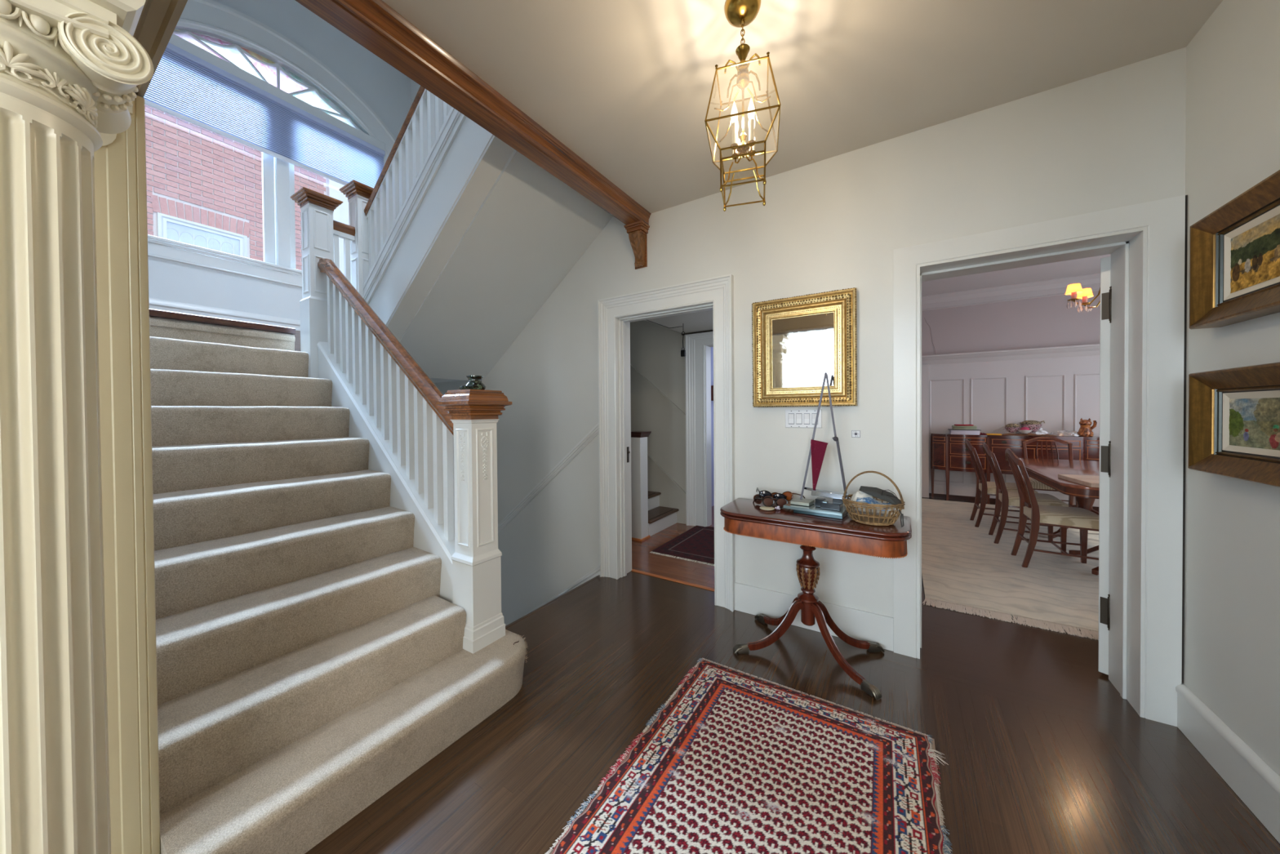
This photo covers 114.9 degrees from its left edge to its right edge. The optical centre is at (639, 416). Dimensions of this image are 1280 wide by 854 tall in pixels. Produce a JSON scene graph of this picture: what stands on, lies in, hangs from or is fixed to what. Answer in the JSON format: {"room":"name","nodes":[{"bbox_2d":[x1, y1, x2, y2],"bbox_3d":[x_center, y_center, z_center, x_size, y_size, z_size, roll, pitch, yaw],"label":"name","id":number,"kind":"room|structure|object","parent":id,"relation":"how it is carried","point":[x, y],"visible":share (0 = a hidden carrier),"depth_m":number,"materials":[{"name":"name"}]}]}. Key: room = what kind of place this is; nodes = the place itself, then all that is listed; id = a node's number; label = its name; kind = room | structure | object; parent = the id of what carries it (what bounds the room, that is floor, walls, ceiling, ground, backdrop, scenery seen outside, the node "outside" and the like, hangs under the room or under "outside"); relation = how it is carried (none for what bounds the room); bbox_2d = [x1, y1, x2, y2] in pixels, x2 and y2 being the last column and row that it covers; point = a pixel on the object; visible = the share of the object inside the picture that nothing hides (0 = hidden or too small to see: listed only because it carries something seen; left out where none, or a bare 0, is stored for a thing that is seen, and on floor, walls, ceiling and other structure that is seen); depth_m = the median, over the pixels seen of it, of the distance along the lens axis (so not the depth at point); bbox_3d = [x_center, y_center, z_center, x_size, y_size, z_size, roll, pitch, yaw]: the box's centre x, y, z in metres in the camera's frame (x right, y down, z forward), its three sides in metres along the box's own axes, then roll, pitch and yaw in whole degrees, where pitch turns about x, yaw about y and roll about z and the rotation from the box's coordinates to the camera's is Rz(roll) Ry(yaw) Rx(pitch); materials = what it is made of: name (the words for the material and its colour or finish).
{"room":"historic interior","nodes":[
{"label":"historic interior","id":0,"kind":"room"},
{"bbox_2d":[147,0,410,319],"bbox_3d":[-3.459,-0.267,3.842,0.160,8.000,2.583,0,1,32],"label":"wall","id":1,"kind":"structure","parent":0,"point":[386,90],"depth_m":3.88,"materials":[{"name":"white paint"}]},
{"bbox_2d":[148,297,300,330],"bbox_3d":[-3.352,-0.801,3.838,0.026,0.265,2.460,0,1,32],"label":"baseboard","id":2,"kind":"structure","parent":1,"relation":"attached to","point":[156,304],"depth_m":3.48,"materials":[{"name":"white wood"}]},
{"bbox_2d":[147,0,395,287],"bbox_3d":[-3.411,-2.417,3.864,0.200,2.327,2.626,0,1,32],"label":"window","id":3,"kind":"structure","parent":1,"relation":"in","point":[278,264],"depth_m":3.79,"materials":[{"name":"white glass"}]},
{"bbox_2d":[143,42,385,188],"bbox_3d":[-3.334,-2.677,3.819,0.042,0.548,1.775,0,1,32],"label":"window shade","id":4,"kind":"object","parent":3,"relation":"attached to","point":[184,86],"visible":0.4,"depth_m":3.65,"materials":[{"name":"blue fabric"}]},
{"bbox_2d":[293,329,300,351],"bbox_3d":[-2.816,-0.528,3.502,1.290,0.280,2.460,0,1,32],"label":"floor","id":5,"kind":"structure","parent":0,"point":[297,335],"depth_m":3.15,"materials":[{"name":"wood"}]},
{"bbox_2d":[338,179,373,297],"bbox_3d":[-2.214,-1.239,3.276,0.240,1.137,0.240,0,1,32],"label":"newel post","id":6,"kind":"object","parent":5,"relation":"on","point":[357,193],"visible":0.52,"depth_m":3.20,"materials":[{"name":"white wood"}]},
{"bbox_2d":[333,219,355,282],"bbox_3d":[-2.296,-1.080,3.147,0.070,0.823,0.168,0,1,32],"label":"balustrade","id":7,"kind":"object","parent":6,"relation":"attached to","point":[342,230],"visible":0.48,"depth_m":3.15,"materials":[{"name":"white wood"}]},
{"bbox_2d":[362,106,613,381],"bbox_3d":[-1.179,-1.349,3.231,1.945,2.108,1.137,0,1,32],"label":"staircase","id":8,"kind":"structure","parent":5,"relation":"on","point":[483,235],"depth_m":2.97,"materials":[{"name":"white paint"}]},
{"bbox_2d":[364,85,451,271],"bbox_3d":[-1.402,-2.026,2.750,1.795,1.953,0.062,0,1,32],"label":"balustrade","id":9,"kind":"object","parent":8,"relation":"on","point":[405,161],"visible":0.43,"depth_m":2.94,"materials":[{"name":"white wood"}]},
{"bbox_2d":[430,377,462,382],"bbox_3d":[-2.513,-0.388,3.971,1.300,0.015,1.347,0,1,32],"label":"ceiling","id":10,"kind":"structure","parent":0,"point":[433,380],"depth_m":4.32,"materials":[{"name":"white paint"}]},
{"bbox_2d":[630,320,713,524],"bbox_3d":[0.669,-0.811,4.876,3.100,4.200,0.130,0,1,32],"label":"wall","id":11,"kind":"structure","parent":0,"point":[655,349],"depth_m":5.07,"materials":[{"name":"paint"}]},
{"bbox_2d":[630,364,685,425],"bbox_3d":[-0.022,-0.517,5.225,1.359,1.265,0.030,0,1,32],"label":"trim","id":12,"kind":"structure","parent":11,"relation":"attached to","point":[634,372],"depth_m":5.07,"materials":[{"name":"paint"}]},
{"bbox_2d":[647,453,685,501],"bbox_3d":[-0.015,0.412,5.236,1.359,1.235,0.030,0,1,32],"label":"trim","id":13,"kind":"structure","parent":11,"relation":"attached to","point":[666,477],"depth_m":5.02,"materials":[{"name":"paint"}]},
{"bbox_2d":[646,320,713,334],"bbox_3d":[0.551,-0.977,4.030,0.990,0.018,1.420,0,1,32],"label":"trim","id":14,"kind":"structure","parent":11,"relation":"attached to","point":[646,320],"depth_m":4.71,"materials":[{"name":"white"}]},
{"bbox_2d":[684,331,713,526],"bbox_3d":[1.114,0.158,4.588,1.240,2.262,0.186,0,1,32],"label":"door","id":15,"kind":"structure","parent":11,"relation":"in","point":[698,355],"depth_m":4.80,"materials":[{"name":"white wood"}]},
{"bbox_2d":[644,310,713,333],"bbox_3d":[0.210,-1.942,4.154,3.100,1.915,1.550,0,1,32],"label":"ceiling","id":16,"kind":"structure","parent":0,"point":[702,321],"depth_m":4.25,"materials":[{"name":"paint"}]},
{"bbox_2d":[680,323,685,356],"bbox_3d":[0.456,-0.813,4.318,0.048,0.351,0.030,0,1,32],"label":"padlock","id":17,"kind":"object","parent":16,"relation":"hanging from","point":[682,351],"visible":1,"depth_m":4.31,"materials":[{"name":"black metal"}]},
{"bbox_2d":[711,346,714,506],"bbox_3d":[1.771,-0.080,5.864,2.700,2.700,1.400,0,1,32],"label":"wall","id":18,"kind":"structure","parent":0,"point":[712,348],"depth_m":5.82,"materials":[{"name":"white paint"}]},
{"bbox_2d":[711,385,713,400],"bbox_3d":[1.097,-0.334,5.797,0.135,0.210,0.270,0,1,32],"label":"upper cabinet","id":19,"kind":"object","parent":18,"relation":"attached to","point":[712,386],"visible":0.08,"depth_m":5.69,"materials":[{"name":"red wood"}]},
{"bbox_2d":[305,497,1279,853],"bbox_3d":[1.050,1.383,1.465,7.000,0.126,11.960,0,1,32],"label":"floor","id":20,"kind":"structure","parent":0,"point":[1043,753],"depth_m":1.72,"materials":[{"name":"black wood"}]},
{"bbox_2d":[0,0,153,853],"bbox_3d":[-1.142,0.256,0.730,0.400,2.190,0.400,0,1,32],"label":"column","id":21,"kind":"structure","parent":20,"relation":"on","point":[71,71],"depth_m":0.72,"materials":[{"name":"beige paint"}]},
{"bbox_2d":[93,95,160,853],"bbox_3d":[-1.518,0.251,0.976,0.230,2.200,0.433,0,1,32],"label":"pilaster","id":22,"kind":"object","parent":20,"relation":"on","point":[120,162],"visible":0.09,"depth_m":1.07,"materials":[{"name":"beige paint"}]},
{"bbox_2d":[133,0,187,97],"bbox_3d":[-0.379,-1.179,0.233,2.912,0.662,0.429,0,1,32],"label":"header","id":23,"kind":"object","parent":22,"relation":"on","point":[157,21],"visible":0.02,"depth_m":0.90,"materials":[{"name":"brown wood"}]},
{"bbox_2d":[149,308,528,853],"bbox_3d":[-1.840,1.489,2.193,2.411,4.301,1.243,0,1,32],"label":"staircase","id":24,"kind":"structure","parent":20,"relation":"on","point":[312,659],"depth_m":1.75,"materials":[{"name":"beige carpet"}]},
{"bbox_2d":[289,186,342,377],"bbox_3d":[-2.378,-0.937,3.018,0.240,1.342,0.240,0,1,32],"label":"newel post","id":25,"kind":"object","parent":24,"relation":"on","point":[317,208],"visible":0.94,"depth_m":2.95,"materials":[{"name":"white wood"}]},
{"bbox_2d":[317,257,454,541],"bbox_3d":[-1.603,-0.247,2.551,1.662,1.819,0.082,0,1,32],"label":"balustrade","id":26,"kind":"object","parent":24,"relation":"on","point":[395,390],"visible":0.91,"depth_m":2.46,"materials":[{"name":"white wood"}]},
{"bbox_2d":[435,389,512,653],"bbox_3d":[-0.832,0.500,2.076,0.256,1.266,0.256,0,1,32],"label":"newel post","id":27,"kind":"object","parent":24,"relation":"on","point":[476,558],"visible":1,"depth_m":2.02,"materials":[{"name":"white wood"}]},
{"bbox_2d":[458,375,485,389],"bbox_3d":[-0.843,-0.169,2.057,0.104,0.073,0.131,0,1,32],"label":"glazed pot","id":28,"kind":"object","parent":27,"relation":"on","point":[474,382],"visible":0.85,"depth_m":2.04,"materials":[{"name":"green ceramic"}]},
{"bbox_2d":[631,431,651,541],"bbox_3d":[-0.015,0.730,4.373,0.204,1.142,0.204,0,1,32],"label":"newel post","id":29,"kind":"object","parent":20,"relation":"on","point":[639,489],"visible":0.85,"depth_m":4.31,"materials":[{"name":"white wood"}]},
{"bbox_2d":[648,490,678,535],"bbox_3d":[-0.549,0.595,5.198,1.988,1.400,0.670,0,1,32],"label":"stairs","id":30,"kind":"structure","parent":20,"relation":"on","point":[660,518],"depth_m":4.79,"materials":[{"name":"brown wood"}]},
{"bbox_2d":[649,525,714,565],"bbox_3d":[0.924,1.293,4.041,1.274,0.009,1.103,0,1,32],"label":"runner rug","id":31,"kind":"object","parent":20,"relation":"on","point":[697,543],"visible":0.34,"depth_m":4.06,"materials":[{"name":"fabric"}]},
{"bbox_2d":[545,657,952,853],"bbox_3d":[0.301,1.328,1.171,1.120,0.013,1.846,0,1,32],"label":"rug","id":32,"kind":"object","parent":20,"relation":"on","point":[738,762],"visible":1,"depth_m":1.48,"materials":[{"name":"fabric"}]},
{"bbox_2d":[720,497,911,699],"bbox_3d":[0.938,0.929,2.282,0.965,0.769,0.493,0,1,32],"label":"table","id":33,"kind":"object","parent":20,"relation":"on","point":[744,517],"visible":1,"depth_m":2.21,"materials":[{"name":"brown wood"}]},
{"bbox_2d":[760,506,774,511],"bbox_3d":[0.746,0.538,2.396,0.086,0.012,0.086,0,1,32],"label":"oval dish","id":34,"kind":"object","parent":33,"relation":"on","point":[763,508],"visible":1,"depth_m":2.38,"materials":[{"name":"beige ceramic"}]},
{"bbox_2d":[752,497,787,507],"bbox_3d":[0.798,0.518,2.501,0.168,0.085,0.167,0,1,-3],"label":"sunglasses","id":35,"kind":"object","parent":33,"relation":"on","point":[766,501],"visible":0.97,"depth_m":2.42,"materials":[{"name":"black plastic"}]},
{"bbox_2d":[753,493,788,504],"bbox_3d":[0.822,0.524,2.528,0.173,0.100,0.177,-1,1,-28],"label":"sunglasses","id":36,"kind":"object","parent":33,"relation":"on","point":[757,501],"visible":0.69,"depth_m":2.52,"materials":[{"name":"brown plastic"}]},
{"bbox_2d":[755,487,786,500],"bbox_3d":[0.828,0.486,2.572,0.176,0.076,0.181,0,1,12],"label":"sunglasses","id":37,"kind":"object","parent":33,"relation":"on","point":[763,493],"visible":0.7,"depth_m":2.49,"materials":[{"name":"black plastic"}]},
{"bbox_2d":[771,491,804,502],"bbox_3d":[0.929,0.514,2.567,0.173,0.122,0.183,-1,1,-42],"label":"sunglasses","id":38,"kind":"object","parent":33,"relation":"on","point":[789,495],"visible":0.44,"depth_m":2.48,"materials":[{"name":"brown plastic"}]},
{"bbox_2d":[782,372,849,519],"bbox_3d":[1.005,0.146,2.314,0.325,0.795,0.190,0,1,37],"label":"model sailboat","id":39,"kind":"object","parent":33,"relation":"on","point":[819,506],"visible":0.94,"depth_m":2.30,"materials":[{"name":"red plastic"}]},
{"bbox_2d":[841,471,905,525],"bbox_3d":[1.204,0.410,2.115,0.283,0.261,0.262,0,1,32],"label":"wicker basket","id":40,"kind":"object","parent":33,"relation":"on","point":[870,519],"visible":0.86,"depth_m":2.06,"materials":[{"name":"brown wicker"}]},
{"bbox_2d":[850,490,872,506],"bbox_3d":[1.163,0.422,2.130,0.131,0.088,0.122,0,1,32],"label":"crumpled tissue","id":41,"kind":"object","parent":40,"relation":"in","point":[859,494],"visible":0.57,"depth_m":2.12,"materials":[{"name":"white paper"}]},
{"bbox_2d":[856,497,896,511],"bbox_3d":[1.198,0.434,2.072,0.171,0.058,0.101,0,1,32],"label":"cloth","id":42,"kind":"object","parent":40,"relation":"in","point":[868,500],"visible":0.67,"depth_m":2.08,"materials":[{"name":"fabric"}]},
{"bbox_2d":[858,485,901,507],"bbox_3d":[1.226,0.408,2.086,0.187,0.093,0.087,0,1,32],"label":"case","id":43,"kind":"object","parent":42,"relation":"on","point":[890,497],"visible":0.95,"depth_m":2.07,"materials":[{"name":"grey fabric"}]},
{"bbox_2d":[897,509,903,527],"bbox_3d":[1.248,0.486,1.950,0.016,0.079,0.031,0,1,14],"label":"strap","id":44,"kind":"object","parent":40,"relation":"hanging from","point":[901,513],"visible":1,"depth_m":1.94,"materials":[{"name":"grey fabric"}]},
{"bbox_2d":[921,498,1098,639],"bbox_3d":[4.283,1.266,3.765,2.919,0.017,4.088,0,1,32],"label":"dining rug","id":45,"kind":"object","parent":20,"relation":"on","point":[962,566],"visible":0.52,"depth_m":3.32,"materials":[{"name":"beige carpet"}]},
{"bbox_2d":[964,439,1038,527],"bbox_3d":[4.085,0.756,4.665,0.576,0.985,0.472,0,1,31],"label":"dining chair","id":46,"kind":"object","parent":45,"relation":"on","point":[984,488],"visible":0.68,"depth_m":4.62,"materials":[{"name":"brown wood"}]},
{"bbox_2d":[982,443,1068,552],"bbox_3d":[3.807,0.765,4.084,0.576,0.985,0.472,0,1,33],"label":"dining chair","id":47,"kind":"object","parent":45,"relation":"on","point":[1005,499],"visible":0.81,"depth_m":4.03,"materials":[{"name":"brown wood"}]},
{"bbox_2d":[1022,435,1076,520],"bbox_3d":[5.021,0.746,4.965,0.568,0.985,0.596,0,1,32],"label":"armchair","id":48,"kind":"object","parent":45,"relation":"on","point":[1036,485],"visible":0.26,"depth_m":5.09,"materials":[{"name":"brown wood"}]},
{"bbox_2d":[1004,448,1098,567],"bbox_3d":[3.505,0.774,3.479,0.576,0.985,0.472,0,1,30],"label":"dining chair","id":49,"kind":"object","parent":45,"relation":"on","point":[1085,520],"visible":0.92,"depth_m":3.42,"materials":[{"name":"brown wood"}]},
{"bbox_2d":[1008,457,1099,575],"bbox_3d":[4.340,0.879,3.786,1.095,0.738,2.220,0,1,32],"label":"dining table","id":50,"kind":"object","parent":45,"relation":"on","point":[1046,471],"visible":0.21,"depth_m":3.87,"materials":[{"name":"brown wood"}]},
{"bbox_2d":[1057,474,1099,487],"bbox_3d":[3.604,0.506,3.192,0.320,0.032,0.480,0,1,24],"label":"flat box","id":51,"kind":"object","parent":50,"relation":"on","point":[1091,481],"visible":0.47,"depth_m":3.23,"materials":[{"name":"brown wood"}]},
{"bbox_2d":[930,433,1099,506],"bbox_3d":[5.346,0.751,5.561,2.244,0.990,0.349,0,1,32],"label":"sideboard","id":52,"kind":"object","parent":20,"relation":"on","point":[948,451],"visible":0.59,"depth_m":5.72,"materials":[{"name":"brown wood"}]},
{"bbox_2d":[949,430,980,435],"bbox_3d":[4.743,0.226,5.972,0.334,0.060,0.220,0,1,32],"label":"linens","id":53,"kind":"object","parent":52,"relation":"on","point":[951,432],"visible":0.92,"depth_m":5.88,"materials":[{"name":"white fabric"}]},
{"bbox_2d":[947,428,981,431],"bbox_3d":[4.741,0.190,5.972,0.362,0.012,0.230,0,1,32],"label":"folder","id":54,"kind":"object","parent":53,"relation":"on","point":[948,428],"visible":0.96,"depth_m":5.88,"materials":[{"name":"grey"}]},
{"bbox_2d":[951,425,977,429],"bbox_3d":[4.742,0.157,5.971,0.272,0.055,0.190,0,1,32],"label":"cushion","id":55,"kind":"object","parent":54,"relation":"on","point":[954,427],"visible":1,"depth_m":5.90,"materials":[{"name":"fabric"}]},
{"bbox_2d":[954,424,973,426],"bbox_3d":[4.718,0.121,5.950,0.202,0.015,0.150,0,1,27],"label":"cloth","id":56,"kind":"object","parent":55,"relation":"on","point":[954,424],"visible":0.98,"depth_m":5.88,"materials":[{"name":"red fabric"}]},
{"bbox_2d":[986,433,1001,435],"bbox_3d":[4.968,0.246,5.734,0.163,0.022,0.100,0,1,32],"label":"packet","id":57,"kind":"object","parent":52,"relation":"on","point":[986,433],"visible":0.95,"depth_m":5.69,"materials":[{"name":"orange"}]},
{"bbox_2d":[1001,432,1056,435],"bbox_3d":[5.295,0.240,5.587,0.602,0.046,0.253,0,1,32],"label":"patterned scarf","id":58,"kind":"object","parent":52,"relation":"on","point":[1013,433],"visible":0.77,"depth_m":5.53,"materials":[{"name":"fabric"}]},
{"bbox_2d":[1004,426,1021,432],"bbox_3d":[5.178,0.182,5.670,0.170,0.080,0.170,0,1,32],"label":"bowl","id":59,"kind":"object","parent":58,"relation":"on","point":[1011,429],"visible":0.95,"depth_m":5.62,"materials":[{"name":"pink ceramic"}]},
{"bbox_2d":[1005,423,1020,426],"bbox_3d":[5.178,0.131,5.670,0.156,0.078,0.152,0,1,32],"label":"dried petals","id":60,"kind":"object","parent":59,"relation":"in","point":[1008,424],"visible":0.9,"depth_m":5.63,"materials":[{"name":"beige plant"}]},
{"bbox_2d":[1017,429,1031,433],"bbox_3d":[5.234,0.202,5.553,0.150,0.050,0.150,0,1,32],"label":"bowl","id":61,"kind":"object","parent":58,"relation":"on","point":[1019,430],"visible":0.97,"depth_m":5.52,"materials":[{"name":"white ceramic"}]},
{"bbox_2d":[1019,426,1029,430],"bbox_3d":[5.234,0.182,5.553,0.098,0.090,0.098,0,1,32],"label":"flower","id":62,"kind":"object","parent":61,"relation":"in","point":[1022,428],"visible":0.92,"depth_m":5.53,"materials":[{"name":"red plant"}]},
{"bbox_2d":[1019,423,1041,433],"bbox_3d":[5.349,0.162,5.585,0.220,0.120,0.220,0,1,32],"label":"bowl","id":63,"kind":"object","parent":58,"relation":"on","point":[1034,428],"visible":0.77,"depth_m":5.51,"materials":[{"name":"pink ceramic"}]},
{"bbox_2d":[1020,420,1044,424],"bbox_3d":[5.349,0.091,5.585,0.210,0.088,0.205,0,1,7],"label":"dried petals","id":64,"kind":"object","parent":63,"relation":"in","point":[1025,422],"visible":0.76,"depth_m":5.52,"materials":[{"name":"beige plant"}]},
{"bbox_2d":[1077,417,1097,436],"bbox_3d":[5.763,0.135,5.268,0.165,0.242,0.148,0,1,32],"label":"cat figurine","id":65,"kind":"object","parent":52,"relation":"on","point":[1085,430],"visible":1,"depth_m":5.24,"materials":[{"name":"brown ceramic"}]},
{"bbox_2d":[410,47,1186,626],"bbox_3d":[-0.047,-0.288,3.364,6.112,8.000,0.270,0,1,32],"label":"wall","id":66,"kind":"structure","parent":0,"point":[1115,138],"depth_m":2.47,"materials":[{"name":"white paint"}]},
{"bbox_2d":[497,422,598,533],"bbox_3d":[-1.089,0.799,3.860,1.821,1.539,0.040,0,1,32],"label":"trim","id":67,"kind":"structure","parent":66,"relation":"attached to","point":[593,432],"depth_m":3.66,"materials":[{"name":"white wood"}]},
{"bbox_2d":[523,564,599,616],"bbox_3d":[-1.077,1.922,3.878,1.821,1.411,0.028,0,1,32],"label":"trim","id":68,"kind":"structure","parent":66,"relation":"attached to","point":[596,571],"depth_m":3.52,"materials":[{"name":"white wood"}]},
{"bbox_2d":[597,273,735,612],"bbox_3d":[0.205,0.179,3.143,1.132,2.268,0.246,0,1,32],"label":"door frame","id":69,"kind":"structure","parent":66,"relation":"in","point":[615,314],"depth_m":3.23,"materials":[{"name":"white wood"}]},
{"bbox_2d":[785,409,822,427],"bbox_3d":[1.013,0.013,2.529,0.210,0.108,0.012,0,1,32],"label":"switch plate","id":70,"kind":"object","parent":66,"relation":"attached to","point":[793,418],"visible":0.9,"depth_m":2.53,"materials":[{"name":"white plastic"}]},
{"bbox_2d":[751,287,857,407],"bbox_3d":[0.992,-0.401,2.506,0.603,0.678,0.055,0,1,32],"label":"gilt mirror","id":71,"kind":"object","parent":66,"relation":"attached to","point":[800,339],"visible":1,"depth_m":2.50,"materials":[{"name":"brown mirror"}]},
{"bbox_2d":[734,582,893,651],"bbox_3d":[1.034,1.220,2.534,0.919,0.187,0.014,0,1,32],"label":"baseboard","id":72,"kind":"structure","parent":66,"relation":"attached to","point":[862,625],"depth_m":2.45,"materials":[{"name":"white wood"}]},
{"bbox_2d":[851,430,860,437],"bbox_3d":[1.256,0.099,2.376,0.047,0.044,0.011,0,1,32],"label":"wall socket","id":73,"kind":"object","parent":66,"relation":"attached to","point":[855,433],"visible":1,"depth_m":2.37,"materials":[{"name":"white plastic"}]},
{"bbox_2d":[893,195,1187,726],"bbox_3d":[1.923,0.193,2.109,1.038,2.236,0.294,0,1,32],"label":"door frame","id":74,"kind":"structure","parent":66,"relation":"in","point":[1146,242],"depth_m":1.83,"materials":[{"name":"white wood"}]},
{"bbox_2d":[1097,256,1111,675],"bbox_3d":[2.660,0.244,2.221,0.796,2.085,0.056,-1,1,-30],"label":"door leaf","id":75,"kind":"structure","parent":74,"relation":"attached to","point":[1105,263],"depth_m":2.04,"materials":[{"name":"white wood"}]},
{"bbox_2d":[382,0,1222,213],"bbox_3d":[0.478,-1.669,1.330,2.882,0.400,2.603,0,1,32],"label":"ceiling","id":76,"kind":"structure","parent":0,"point":[625,86],"depth_m":1.76,"materials":[{"name":"paint"}]},
{"bbox_2d":[295,0,651,269],"bbox_3d":[-0.673,-1.329,2.067,0.172,0.396,2.563,0,1,32],"label":"ceiling beam","id":77,"kind":"structure","parent":76,"relation":"attached to","point":[374,24],"depth_m":1.85,"materials":[{"name":"red wood"}]},
{"bbox_2d":[704,0,780,211],"bbox_3d":[0.383,-1.169,1.517,0.254,0.717,0.254,0,1,16],"label":"lantern","id":78,"kind":"object","parent":76,"relation":"hanging from","point":[739,13],"visible":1,"depth_m":1.50,"materials":[{"name":"gold metal"}]},
{"bbox_2d":[730,118,755,163],"bbox_3d":[0.384,-1.018,1.519,0.104,0.118,0.104,0,1,32],"label":"bulbs","id":79,"kind":"object","parent":78,"relation":"on","point":[743,136],"depth_m":1.50,"materials":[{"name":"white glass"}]},
{"bbox_2d":[921,290,1100,355],"bbox_3d":[5.077,-0.357,6.034,5.300,3.200,0.120,0,1,32],"label":"wall","id":80,"kind":"structure","parent":0,"point":[1041,322],"depth_m":5.82,"materials":[{"name":"paint"}]},
{"bbox_2d":[921,321,1099,506],"bbox_3d":[5.527,-0.146,5.622,3.900,2.781,0.101,0,1,32],"label":"panelling","id":81,"kind":"object","parent":80,"relation":"attached to","point":[989,397],"visible":0.38,"depth_m":5.86,"materials":[{"name":"white wood"}]},
{"bbox_2d":[921,343,1099,365],"bbox_3d":[5.510,-0.863,5.597,3.900,0.155,0.140,0,1,32],"label":"trim","id":82,"kind":"structure","parent":80,"relation":"attached to","point":[1084,350],"depth_m":5.74,"materials":[{"name":"white wood"}]},
{"bbox_2d":[921,273,1100,311],"bbox_3d":[5.514,-1.754,5.604,3.900,0.205,0.100,0,1,32],"label":"trim","id":83,"kind":"structure","parent":80,"relation":"attached to","point":[1058,286],"depth_m":5.79,"materials":[{"name":"white paint"}]},
{"bbox_2d":[928,493,1098,511],"bbox_3d":[5.552,1.212,5.660,3.900,0.062,0.045,0,1,32],"label":"baseboard","id":84,"kind":"structure","parent":80,"relation":"attached to","point":[935,495],"depth_m":6.10,"materials":[{"name":"brown wood"}]},
{"bbox_2d":[921,253,1111,296],"bbox_3d":[4.232,-1.873,3.586,4.100,0.100,5.077,0,1,32],"label":"ceiling","id":85,"kind":"structure","parent":0,"point":[1089,265],"depth_m":5.36,"materials":[{"name":"white paint"}]},
{"bbox_2d":[1065,283,1100,312],"bbox_3d":[4.260,-1.409,3.610,0.734,0.830,0.656,0,1,32],"label":"chandelier","id":86,"kind":"object","parent":85,"relation":"hanging from","point":[1074,289],"visible":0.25,"depth_m":3.78,"materials":[{"name":"yellow glass"}]},
{"bbox_2d":[1181,0,1279,776],"bbox_3d":[0.497,-0.140,-1.217,0.120,3.000,6.883,0,1,32],"label":"wall","id":87,"kind":"structure","parent":0,"point":[1232,646],"depth_m":1.46,"materials":[{"name":"white paint"}]},
{"bbox_2d":[1175,684,1279,843],"bbox_3d":[0.440,1.266,-1.171,0.026,0.188,6.861,0,1,32],"label":"baseboard","id":88,"kind":"structure","parent":87,"relation":"attached to","point":[1251,778],"depth_m":1.44,"materials":[{"name":"white wood"}]},
{"bbox_2d":[1187,362,1279,487],"bbox_3d":[2.010,0.020,1.349,0.078,0.366,0.463,0,1,32],"label":"framed painting","id":89,"kind":"object","parent":87,"relation":"attached to","point":[1234,413],"visible":1,"depth_m":1.39,"materials":[{"name":"brown wood"}]},
{"bbox_2d":[1189,169,1279,328],"bbox_3d":[2.006,-0.528,1.343,0.078,0.395,0.463,0,1,32],"label":"framed painting","id":90,"kind":"object","parent":87,"relation":"attached to","point":[1234,250],"visible":1,"depth_m":1.39,"materials":[{"name":"brown wood"}]},
{"label":"outside","id":91,"kind":"structure","parent":0,"visible":0},
{"bbox_3d":[-6.370,3.382,5.879,6.940,0.100,15.000,0,1,32],"label":"ground","id":92,"kind":"structure","parent":91,"visible":0},
{"bbox_2d":[144,104,349,274],"bbox_3d":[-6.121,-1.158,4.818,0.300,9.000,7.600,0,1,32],"label":"house","id":93,"kind":"structure","parent":92,"relation":"on","point":[204,186],"depth_m":5.39,"materials":[{"name":"red brick"}]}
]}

